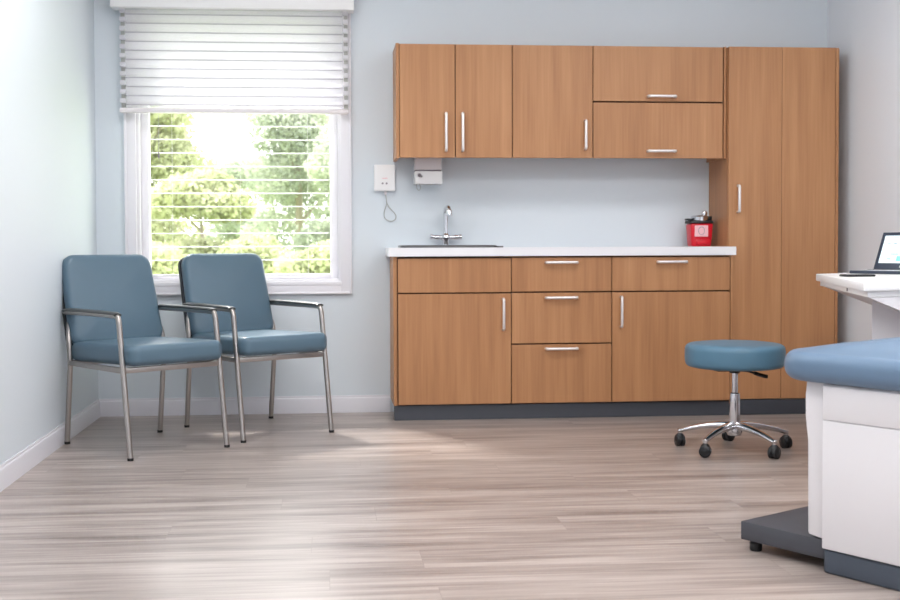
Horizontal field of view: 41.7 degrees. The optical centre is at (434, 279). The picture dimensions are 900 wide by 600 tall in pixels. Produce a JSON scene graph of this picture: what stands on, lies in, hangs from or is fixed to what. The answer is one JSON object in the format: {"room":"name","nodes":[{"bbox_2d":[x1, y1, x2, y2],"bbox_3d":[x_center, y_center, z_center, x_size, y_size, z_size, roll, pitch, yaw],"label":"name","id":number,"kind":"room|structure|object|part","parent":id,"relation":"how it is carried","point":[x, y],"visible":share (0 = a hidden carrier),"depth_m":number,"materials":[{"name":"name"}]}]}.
{"room":"examination room","nodes":[
{"label":"examination room","id":0,"kind":"room"},
{"bbox_2d":[0,0,98,464],"bbox_3d":[-1.536,-0.512,2.252,0.120,2.780,8.400,0,2,-5],"label":"wall","id":1,"kind":"structure","parent":0,"point":[48,145],"depth_m":5.21,"materials":[{"name":"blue paint"}]},
{"bbox_2d":[0,399,100,491],"bbox_3d":[-1.465,0.829,2.298,0.012,0.096,8.400,0,2,-5],"label":"baseboard","id":2,"kind":"structure","parent":1,"relation":"attached to","point":[15,467],"depth_m":5.18,"materials":[{"name":"white paint"}]},
{"bbox_2d":[0,412,899,599],"bbox_3d":[0.580,0.894,2.491,4.358,0.060,8.660,0,2,-5],"label":"floor","id":3,"kind":"structure","parent":0,"point":[377,506],"depth_m":4.12,"materials":[{"name":"grey wood"}]},
{"bbox_2d":[62,254,229,460],"bbox_3d":[-1.392,0.333,5.566,0.533,0.893,0.749,-2,2,-43],"label":"armchair","id":4,"kind":"object","parent":3,"relation":"on","point":[110,307],"visible":1,"depth_m":5.58,"materials":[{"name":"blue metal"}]},
{"bbox_3d":[-1.739,0.393,5.611,0.044,0.758,0.163,-1,2,-17],"label":"leg","id":5,"kind":"part","parent":4,"relation":"part of","materials":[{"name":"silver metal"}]},
{"bbox_3d":[-1.562,0.174,5.381,0.025,0.058,0.540,-2,2,-43],"label":"arm","id":6,"kind":"part","parent":4,"relation":"part of","materials":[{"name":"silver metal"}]},
{"bbox_3d":[-1.535,0.398,5.360,0.020,0.024,0.499,-2,2,-43],"label":"rail","id":7,"kind":"part","parent":4,"relation":"part of","materials":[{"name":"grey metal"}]},
{"bbox_3d":[-1.570,0.100,5.750,0.484,0.437,0.183,-2,2,-43],"label":"backrest","id":8,"kind":"part","parent":4,"relation":"part of","materials":[{"name":"blue leather"}]},
{"bbox_3d":[-1.356,0.487,5.171,0.025,0.596,0.112,-2,2,-43],"label":"leg","id":9,"kind":"part","parent":4,"relation":"part of","materials":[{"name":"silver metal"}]},
{"bbox_3d":[-1.346,0.331,5.517,0.480,0.112,0.601,-2,2,-43],"label":"seat","id":10,"kind":"part","parent":4,"relation":"part of","materials":[{"name":"blue leather"}]},
{"bbox_3d":[-1.411,0.383,5.917,0.163,0.758,0.044,0,2,21],"label":"leg","id":11,"kind":"part","parent":4,"relation":"part of","materials":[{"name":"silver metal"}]},
{"bbox_3d":[-1.184,0.397,5.346,0.474,0.024,0.020,-2,2,-43],"label":"rail","id":12,"kind":"part","parent":4,"relation":"part of","materials":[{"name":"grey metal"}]},
{"bbox_3d":[-1.201,0.163,5.718,0.025,0.058,0.540,-2,2,-43],"label":"arm","id":13,"kind":"part","parent":4,"relation":"part of","materials":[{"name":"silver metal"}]},
{"bbox_3d":[-0.995,0.475,5.508,0.025,0.596,0.112,-2,2,-43],"label":"leg","id":14,"kind":"part","parent":4,"relation":"part of","materials":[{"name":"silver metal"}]},
{"bbox_2d":[178,253,333,442],"bbox_3d":[-0.933,0.317,6.031,0.533,0.893,0.749,-2,2,-38],"label":"armchair","id":15,"kind":"object","parent":3,"relation":"on","point":[233,284],"visible":0.91,"depth_m":6.09,"materials":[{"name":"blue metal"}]},
{"bbox_3d":[-1.274,0.377,6.109,0.044,0.758,0.163,-1,2,-12],"label":"leg","id":16,"kind":"part","parent":15,"relation":"part of","materials":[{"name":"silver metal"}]},
{"bbox_3d":[-1.119,0.158,5.863,0.025,0.058,0.540,-2,2,-38],"label":"arm","id":17,"kind":"part","parent":15,"relation":"part of","materials":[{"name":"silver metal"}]},
{"bbox_3d":[-1.092,0.084,6.231,0.484,0.437,0.183,-2,2,-38],"label":"backrest","id":18,"kind":"part","parent":15,"relation":"part of","materials":[{"name":"blue leather"}]},
{"bbox_3d":[-1.095,0.382,5.840,0.020,0.024,0.499,-2,2,-38],"label":"rail","id":19,"kind":"part","parent":15,"relation":"part of","materials":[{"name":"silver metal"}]},
{"bbox_3d":[-0.935,0.471,5.635,0.025,0.596,0.112,-2,2,-38],"label":"leg","id":20,"kind":"part","parent":15,"relation":"part of","materials":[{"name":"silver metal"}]},
{"bbox_3d":[-0.892,0.315,5.978,0.480,0.112,0.601,-2,2,-38],"label":"seat","id":21,"kind":"part","parent":15,"relation":"part of","materials":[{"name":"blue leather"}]},
{"bbox_3d":[-0.918,0.367,6.383,0.163,0.758,0.044,1,2,27],"label":"leg","id":22,"kind":"part","parent":15,"relation":"part of","materials":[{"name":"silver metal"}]},
{"bbox_3d":[-0.747,0.382,5.793,0.474,0.024,0.020,-2,2,-38],"label":"rail","id":23,"kind":"part","parent":15,"relation":"part of","materials":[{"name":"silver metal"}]},
{"bbox_3d":[-0.728,0.148,6.164,0.025,0.058,0.540,-2,2,-38],"label":"arm","id":24,"kind":"part","parent":15,"relation":"part of","materials":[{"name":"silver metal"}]},
{"bbox_3d":[-0.544,0.461,5.936,0.025,0.596,0.112,-2,2,-38],"label":"leg","id":25,"kind":"part","parent":15,"relation":"part of","materials":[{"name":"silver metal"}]},
{"bbox_2d":[390,256,510,405],"bbox_3d":[0.083,0.271,6.439,0.630,0.790,0.393,0,2,-5],"label":"base cabinet","id":26,"kind":"object","parent":3,"relation":"on","point":[450,317],"visible":0.96,"depth_m":6.28,"materials":[{"name":"brown wood"}]},
{"bbox_3d":[-0.224,0.272,6.430,0.018,0.790,0.356,0,2,-5],"label":"panel","id":27,"kind":"part","parent":26,"relation":"part of","materials":[{"name":"brown wood"}]},
{"bbox_3d":[0.108,0.372,6.290,0.603,0.588,0.018,0,2,-5],"label":"door","id":28,"kind":"part","parent":26,"relation":"part of","materials":[{"name":"brown wood"}]},
{"bbox_3d":[0.106,-0.019,6.278,0.603,0.181,0.018,0,2,-5],"label":"blank panel","id":29,"kind":"part","parent":26,"relation":"part of","materials":[{"name":"brown wood"}]},
{"bbox_3d":[0.368,0.188,6.282,0.016,0.178,0.035,0,2,-5],"label":"handle","id":30,"kind":"part","parent":26,"relation":"part of","materials":[{"name":"silver metal"}]},
{"bbox_2d":[510,256,610,403],"bbox_3d":[0.667,0.267,6.490,0.544,0.790,0.393,0,2,-5],"label":"base cabinet","id":31,"kind":"object","parent":3,"relation":"on","point":[561,305],"visible":0.96,"depth_m":6.33,"materials":[{"name":"brown wood"}]},
{"bbox_3d":[0.682,0.506,6.344,0.541,0.313,0.018,0,2,-5],"label":"drawer","id":32,"kind":"part","parent":31,"relation":"part of","materials":[{"name":"brown wood"}]},
{"bbox_3d":[0.681,0.207,6.335,0.541,0.270,0.018,0,2,-5],"label":"drawer","id":33,"kind":"part","parent":31,"relation":"part of","materials":[{"name":"brown wood"}]},
{"bbox_3d":[0.680,-0.025,6.328,0.541,0.181,0.018,0,2,-5],"label":"drawer","id":34,"kind":"part","parent":31,"relation":"part of","materials":[{"name":"brown wood"}]},
{"bbox_3d":[0.681,0.372,6.315,0.184,0.016,0.035,0,2,-5],"label":"handle","id":35,"kind":"part","parent":31,"relation":"part of","materials":[{"name":"silver metal"}]},
{"bbox_3d":[0.680,0.099,6.307,0.184,0.016,0.035,0,2,-5],"label":"handle","id":36,"kind":"part","parent":31,"relation":"part of","materials":[{"name":"silver metal"}]},
{"bbox_3d":[0.679,-0.089,6.301,0.184,0.016,0.035,0,2,-5],"label":"handle","id":37,"kind":"part","parent":31,"relation":"part of","materials":[{"name":"silver metal"}]},
{"bbox_2d":[394,398,805,420],"bbox_3d":[1.000,0.705,6.410,2.439,0.081,0.038,0,2,-5],"label":"plinth","id":38,"kind":"object","parent":3,"relation":"on","point":[787,405],"visible":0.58,"depth_m":6.38,"materials":[{"name":"grey plastic"}]},
{"bbox_2d":[611,255,732,401],"bbox_3d":[1.272,0.263,6.544,0.669,0.790,0.393,0,2,-5],"label":"base cabinet","id":39,"kind":"object","parent":3,"relation":"on","point":[661,304],"visible":0.96,"depth_m":6.38,"materials":[{"name":"brown wood"}]},
{"bbox_2d":[385,246,735,256],"bbox_3d":[0.678,-0.152,6.487,1.878,0.046,0.377,0,2,-5],"label":"countertop","id":40,"kind":"structure","parent":39,"relation":"on","point":[693,250],"depth_m":6.30,"materials":[{"name":"white laminate"}]},
{"bbox_2d":[430,205,461,244],"bbox_3d":[0.068,-0.291,6.515,0.182,0.233,0.169,0,2,-5],"label":"faucet","id":41,"kind":"object","parent":40,"relation":"on","point":[445,237],"visible":0.9,"depth_m":6.56,"materials":[{"name":"silver metal"}]},
{"bbox_3d":[0.019,-0.232,6.567,0.067,0.031,0.032,0,2,-5],"label":"lever","id":42,"kind":"part","parent":41,"relation":"part of","materials":[{"name":"silver metal"}]},
{"bbox_3d":[0.071,-0.328,6.511,0.026,0.158,0.149,0,2,-8],"label":"spout","id":43,"kind":"part","parent":41,"relation":"part of","materials":[{"name":"silver metal"}]},
{"bbox_3d":[0.108,-0.232,6.575,0.067,0.031,0.032,0,2,-5],"label":"lever","id":44,"kind":"part","parent":41,"relation":"part of","materials":[{"name":"silver metal"}]},
{"bbox_2d":[398,245,502,256],"bbox_3d":[0.083,-0.098,6.400,0.550,0.171,0.268,0,2,-5],"label":"sink","id":45,"kind":"object","parent":40,"relation":"in","point":[399,246],"visible":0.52,"depth_m":6.27,"materials":[{"name":"silver metal"}]},
{"bbox_2d":[685,211,713,245],"bbox_3d":[1.477,-0.282,6.613,0.146,0.199,0.110,0,2,-5],"label":"sharps container","id":46,"kind":"object","parent":40,"relation":"on","point":[698,227],"visible":1,"depth_m":6.57,"materials":[{"name":"red plastic"}]},
{"bbox_3d":[1.482,-0.320,6.613,0.135,0.018,0.110,0,2,-5],"label":"lid","id":47,"kind":"part","parent":46,"relation":"part of","materials":[{"name":"black plastic"}]},
{"bbox_3d":[1.495,-0.206,6.569,0.082,0.026,0.010,0,2,-5],"label":"panel","id":48,"kind":"part","parent":46,"relation":"part of","materials":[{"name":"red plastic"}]},
{"bbox_3d":[1.004,0.176,6.338,0.016,0.176,0.035,0,2,-5],"label":"handle","id":49,"kind":"part","parent":39,"relation":"part of","materials":[{"name":"silver metal"}]},
{"bbox_3d":[1.277,-0.029,6.381,0.649,0.181,0.018,0,2,-5],"label":"drawer","id":50,"kind":"part","parent":39,"relation":"part of","materials":[{"name":"brown wood"}]},
{"bbox_3d":[1.280,-0.092,6.354,0.172,0.016,0.035,0,2,-5],"label":"handle","id":51,"kind":"part","parent":39,"relation":"part of","materials":[{"name":"silver metal"}]},
{"bbox_2d":[674,340,791,458],"bbox_3d":[1.380,0.529,5.359,0.507,0.492,0.533,-1,2,-10],"label":"stool","id":52,"kind":"object","parent":3,"relation":"on","point":[734,357],"visible":1,"depth_m":5.22,"materials":[{"name":"blue leather"}]},
{"bbox_3d":[1.232,0.679,5.424,0.237,0.073,0.048,1,2,26],"label":"leg","id":53,"kind":"part","parent":52,"relation":"part of","materials":[{"name":"silver metal"}]},
{"bbox_3d":[1.261,0.684,5.258,0.048,0.073,0.237,1,2,44],"label":"leg","id":54,"kind":"part","parent":52,"relation":"part of","materials":[{"name":"silver metal"}]},
{"bbox_3d":[1.353,0.412,5.347,0.195,0.028,0.110,-1,2,-10],"label":"seat plate","id":55,"kind":"part","parent":52,"relation":"part of","materials":[{"name":"black plastic"}]},
{"bbox_3d":[1.359,0.340,5.351,0.444,0.114,0.444,-1,2,-10],"label":"seat","id":56,"kind":"part","parent":52,"relation":"part of","materials":[{"name":"blue leather"}]},
{"bbox_3d":[1.433,0.428,5.339,0.143,0.041,0.029,0,2,3],"label":"lever","id":57,"kind":"part","parent":52,"relation":"part of","materials":[{"name":"black plastic"}]},
{"bbox_3d":[1.428,0.684,5.234,0.048,0.073,0.237,-1,2,-28],"label":"leg","id":58,"kind":"part","parent":52,"relation":"part of","materials":[{"name":"silver metal"}]},
{"bbox_3d":[1.502,0.679,5.386,0.237,0.073,0.048,-1,2,-10],"label":"leg","id":59,"kind":"part","parent":52,"relation":"part of","materials":[{"name":"silver metal"}]},
{"bbox_2d":[709,47,838,398],"bbox_3d":[1.896,-0.306,6.597,0.630,1.919,0.363,0,2,-5],"label":"tall cabinet","id":60,"kind":"object","parent":3,"relation":"on","point":[773,198],"visible":0.87,"depth_m":6.45,"materials":[{"name":"brown wood"}]},
{"bbox_3d":[1.582,-0.304,6.596,0.004,1.918,0.309,0,2,-5],"label":"panel","id":61,"kind":"part","parent":60,"relation":"part of","materials":[{"name":"brown wood"}]},
{"bbox_3d":[1.651,-0.436,6.407,0.016,0.158,0.035,0,2,-5],"label":"handle","id":62,"kind":"part","parent":60,"relation":"part of","materials":[{"name":"silver metal"}]},
{"bbox_3d":[1.745,-0.302,6.445,0.296,1.916,0.018,0,2,-5],"label":"door","id":63,"kind":"part","parent":60,"relation":"part of","materials":[{"name":"brown wood"}]},
{"bbox_3d":[2.043,-0.304,6.471,0.301,1.916,0.018,0,2,-5],"label":"door","id":64,"kind":"part","parent":60,"relation":"part of","materials":[{"name":"brown wood"}]},
{"bbox_2d":[741,337,899,590],"bbox_3d":[1.694,0.490,3.082,0.695,0.703,1.759,-2,2,-37],"label":"exam table","id":65,"kind":"object","parent":3,"relation":"on","point":[850,521],"visible":1,"depth_m":3.28,"materials":[{"name":"blue vinyl"},{"name":"white plastic"},{"name":"dark grey painted metal"}]},
{"bbox_3d":[1.330,0.514,3.566,0.578,0.452,0.081,-2,2,-37],"label":"panel","id":66,"kind":"part","parent":65,"relation":"part of","materials":[{"name":"white plastic"}]},
{"bbox_2d":[784,337,899,390],"bbox_3d":[1.735,0.221,3.018,0.695,0.162,1.620,-2,2,-37],"label":"cushion","id":67,"kind":"object","parent":65,"relation":"on","point":[867,365],"depth_m":3.27,"materials":[{"name":"blue leather"}]},
{"bbox_3d":[1.526,0.597,2.792,0.010,0.365,1.406,-2,2,-37],"label":"panel","id":68,"kind":"part","parent":65,"relation":"part of","materials":[{"name":"white plastic"}]},
{"bbox_3d":[1.525,0.364,2.785,0.010,0.096,1.406,-2,2,-37],"label":"panel","id":69,"kind":"part","parent":65,"relation":"part of","materials":[{"name":"white plastic"}]},
{"bbox_2d":[816,273,899,339],"bbox_3d":[1.921,0.385,4.946,0.998,0.800,1.575,0,2,-5],"label":"desk","id":70,"kind":"object","parent":3,"relation":"on","point":[882,291],"visible":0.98,"depth_m":4.38,"materials":[{"name":"white laminate"}]},
{"bbox_2d":[839,274,875,276],"bbox_3d":[1.723,-0.015,4.815,0.124,0.009,0.068,0,2,-9],"label":"smartphone","id":71,"kind":"object","parent":70,"relation":"on","point":[843,275],"visible":1,"depth_m":4.79,"materials":[{"name":"black plastic"}]},
{"bbox_2d":[849,232,899,273],"bbox_3d":[2.073,-0.117,5.261,0.317,0.184,0.315,-2,2,-42],"label":"laptop","id":72,"kind":"object","parent":70,"relation":"on","point":[887,261],"visible":1,"depth_m":5.39,"materials":[{"name":"grey plastic"}]},
{"bbox_3d":[2.154,-0.126,5.333,0.100,0.172,0.315,-2,2,-42],"label":"lid","id":73,"kind":"part","parent":72,"relation":"part of","materials":[{"name":"black plastic"}]},
{"bbox_2d":[94,0,826,411],"bbox_3d":[0.199,-0.651,6.690,4.358,2.780,0.140,0,2,-5],"label":"wall","id":74,"kind":"structure","parent":0,"point":[505,202],"depth_m":6.61,"materials":[{"name":"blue paint"}]},
{"bbox_2d":[123,14,351,294],"bbox_3d":[-1.081,-0.716,6.555,1.234,1.600,0.160,0,2,-5],"label":"window","id":75,"kind":"structure","parent":74,"relation":"in","point":[137,173],"depth_m":6.53,"materials":[{"name":"white plastic"}]},
{"bbox_2d":[110,0,353,114],"bbox_3d":[-1.086,-1.246,6.405,1.296,0.693,0.104,0,2,-5],"label":"window blind","id":76,"kind":"object","parent":75,"relation":"attached to","point":[281,53],"visible":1,"depth_m":6.40,"materials":[{"name":"white plastic"}]},
{"bbox_3d":[-1.083,-0.913,6.426,1.230,0.026,0.045,0,2,-5],"label":"rail","id":77,"kind":"part","parent":76,"relation":"part of","materials":[{"name":"white plastic"}]},
{"bbox_3d":[-1.081,-0.720,6.570,1.123,1.485,0.130,0,2,-5],"label":"frame","id":78,"kind":"part","parent":75,"relation":"part of","materials":[{"name":"white plastic"}]},
{"bbox_3d":[-1.081,-0.720,6.577,1.079,1.445,0.055,0,2,-5],"label":"sash","id":79,"kind":"part","parent":75,"relation":"part of","materials":[{"name":"white plastic"}]},
{"bbox_2d":[150,106,329,276],"bbox_3d":[-1.076,-0.727,6.517,1.073,1.422,0.044,0,2,-5],"label":"blind","id":80,"kind":"object","parent":75,"relation":"attached to","point":[158,126],"visible":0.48,"depth_m":6.52,"materials":[{"name":"white plastic"}]},
{"bbox_3d":[-1.070,-0.022,6.544,0.976,0.011,0.028,0,2,-5],"label":"rail","id":81,"kind":"part","parent":80,"relation":"part of","materials":[{"name":"white plastic"}]},
{"bbox_3d":[-0.704,-0.726,6.555,0.001,1.395,0.001,0,2,-5],"label":"ladder cord","id":82,"kind":"part","parent":80,"relation":"part of","materials":[{"name":"white fabric"}]},
{"bbox_3d":[-1.073,0.025,6.534,1.113,0.023,0.066,0,2,-5],"label":"sill","id":83,"kind":"part","parent":75,"relation":"part of","materials":[{"name":"white"}]},
{"bbox_2d":[99,395,389,416],"bbox_3d":[-1.045,0.701,6.544,1.598,0.096,0.012,0,2,-5],"label":"baseboard","id":84,"kind":"structure","parent":74,"relation":"attached to","point":[340,403],"depth_m":6.54,"materials":[{"name":"white paint"}]},
{"bbox_2d":[374,165,395,221],"bbox_3d":[-0.273,-0.477,6.562,0.124,0.314,0.040,0,2,-5],"label":"nurse call station","id":85,"kind":"object","parent":74,"relation":"attached to","point":[384,175],"visible":1,"depth_m":6.54,"materials":[{"name":"white plastic"}]},
{"bbox_3d":[-0.247,-0.396,6.574,0.071,0.151,0.014,0,2,-5],"label":"cord","id":86,"kind":"part","parent":85,"relation":"part of","materials":[{"name":"grey plastic"}]},
{"bbox_2d":[393,43,511,161],"bbox_3d":[0.094,-0.954,6.434,0.622,0.608,0.333,0,2,-5],"label":"upper cabinet","id":87,"kind":"object","parent":74,"relation":"attached to","point":[450,100],"visible":1,"depth_m":6.30,"materials":[{"name":"brown wood"}]},
{"bbox_3d":[-0.209,-0.952,6.424,0.017,0.608,0.299,0,2,-5],"label":"panel","id":88,"kind":"part","parent":87,"relation":"part of","materials":[{"name":"brown wood"}]},
{"bbox_3d":[-0.039,-0.948,6.298,0.295,0.602,0.018,0,2,-5],"label":"door","id":89,"kind":"part","parent":87,"relation":"part of","materials":[{"name":"brown wood"}]},
{"bbox_2d":[413,158,442,190],"bbox_3d":[-0.036,-0.583,6.527,0.152,0.191,0.143,0,2,-5],"label":"dispenser","id":90,"kind":"object","parent":87,"relation":"attached to","point":[427,171],"visible":0.94,"depth_m":6.48,"materials":[{"name":"white plastic"}]},
{"bbox_3d":[0.062,-0.783,6.286,0.016,0.214,0.035,0,2,-5],"label":"handle","id":91,"kind":"part","parent":87,"relation":"part of","materials":[{"name":"silver metal"}]},
{"bbox_3d":[0.151,-0.784,6.294,0.016,0.214,0.035,0,2,-5],"label":"handle","id":92,"kind":"part","parent":87,"relation":"part of","materials":[{"name":"silver metal"}]},
{"bbox_3d":[0.263,-0.950,6.324,0.303,0.602,0.018,0,2,-5],"label":"door","id":93,"kind":"part","parent":87,"relation":"part of","materials":[{"name":"brown wood"}]},
{"bbox_2d":[512,45,592,157],"bbox_3d":[0.623,-0.958,6.480,0.438,0.606,0.333,0,2,-5],"label":"upper cabinet","id":94,"kind":"object","parent":74,"relation":"attached to","point":[552,85],"visible":0.94,"depth_m":6.35,"materials":[{"name":"brown wood"}]},
{"bbox_3d":[0.813,-0.777,6.353,0.016,0.168,0.035,0,2,-5],"label":"handle","id":95,"kind":"part","parent":94,"relation":"part of","materials":[{"name":"silver metal"}]},
{"bbox_2d":[592,46,725,162],"bbox_3d":[1.210,-0.961,6.532,0.738,0.608,0.333,0,2,-5],"label":"upper cabinet","id":96,"kind":"object","parent":74,"relation":"attached to","point":[649,102],"visible":0.98,"depth_m":6.40,"materials":[{"name":"brown wood"}]},
{"bbox_3d":[1.231,-0.693,6.392,0.166,0.016,0.035,0,2,-5],"label":"handle","id":97,"kind":"part","parent":96,"relation":"part of","materials":[{"name":"silver metal"}]},
{"bbox_3d":[1.230,-0.988,6.383,0.166,0.016,0.035,0,2,-5],"label":"handle","id":98,"kind":"part","parent":96,"relation":"part of","materials":[{"name":"silver metal"}]},
{"bbox_3d":[1.568,-0.964,6.581,0.014,0.608,0.299,0,2,-5],"label":"panel","id":99,"kind":"part","parent":96,"relation":"part of","materials":[{"name":"brown wood"}]},
{"bbox_2d":[827,0,899,342],"bbox_3d":[2.686,-0.539,2.625,0.120,2.780,8.400,0,2,-5],"label":"wall","id":100,"kind":"structure","parent":0,"point":[866,33],"depth_m":6.31,"materials":[{"name":"white paint"}]},
{"label":"outside","id":101,"kind":"structure","parent":0,"visible":0},
{"bbox_3d":[-5.893,-0.703,66.641,120.000,0.050,119.400,0,2,-5],"label":"ground","id":102,"kind":"structure","parent":101,"visible":0},
{"bbox_2d":[151,240,187,273],"bbox_3d":[-4.897,-0.054,21.458,1.807,1.354,2.035,0,2,-5],"label":"shrub","id":103,"kind":"object","parent":102,"relation":"on","point":[158,251],"visible":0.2,"depth_m":20.86,"materials":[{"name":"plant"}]},
{"bbox_2d":[150,106,216,244],"bbox_3d":[-7.843,-2.509,31.158,4.250,5.700,2.602,0,2,-5],"label":"tree","id":104,"kind":"object","parent":102,"relation":"on","point":[165,119],"visible":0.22,"depth_m":30.68,"materials":[{"name":"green plant"}]},
{"bbox_2d":[151,168,258,257],"bbox_3d":[-5.173,-0.990,26.485,2.610,3.013,2.380,1,2,27],"label":"tree","id":105,"kind":"object","parent":102,"relation":"on","point":[226,214],"visible":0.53,"depth_m":26.00,"materials":[{"name":"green plant"}]},
{"bbox_2d":[198,154,276,243],"bbox_3d":[-7.683,-2.445,45.061,3.644,4.741,3.739,0,2,-5],"label":"tree","id":106,"kind":"object","parent":102,"relation":"on","point":[229,227],"visible":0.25,"depth_m":44.52,"materials":[{"name":"green plant"}]},
{"bbox_2d":[216,234,293,273],"bbox_3d":[-3.710,-0.219,24.698,1.697,1.474,1.762,0,2,-5],"label":"shrub","id":107,"kind":"object","parent":102,"relation":"on","point":[262,252],"visible":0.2,"depth_m":24.22,"materials":[{"name":"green plant"}]},
{"bbox_2d":[236,106,329,256],"bbox_3d":[-4.165,-3.117,37.425,4.187,6.514,4.607,0,2,-5],"label":"tree","id":108,"kind":"object","parent":102,"relation":"on","point":[292,219],"visible":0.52,"depth_m":36.16,"materials":[{"name":"green plant"}]},
{"bbox_2d":[272,239,329,273],"bbox_3d":[-2.158,-0.074,21.852,1.802,1.342,1.750,0,2,-5],"label":"shrub","id":109,"kind":"object","parent":102,"relation":"on","point":[291,266],"visible":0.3,"depth_m":21.30,"materials":[{"name":"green plant"}]},
{"bbox_2d":[290,125,329,255],"bbox_3d":[-2.018,-2.060,33.407,3.870,4.625,3.283,-1,2,-36],"label":"tree","id":110,"kind":"object","parent":102,"relation":"on","point":[323,173],"visible":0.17,"depth_m":32.68,"materials":[{"name":"green plant"}]}
]}

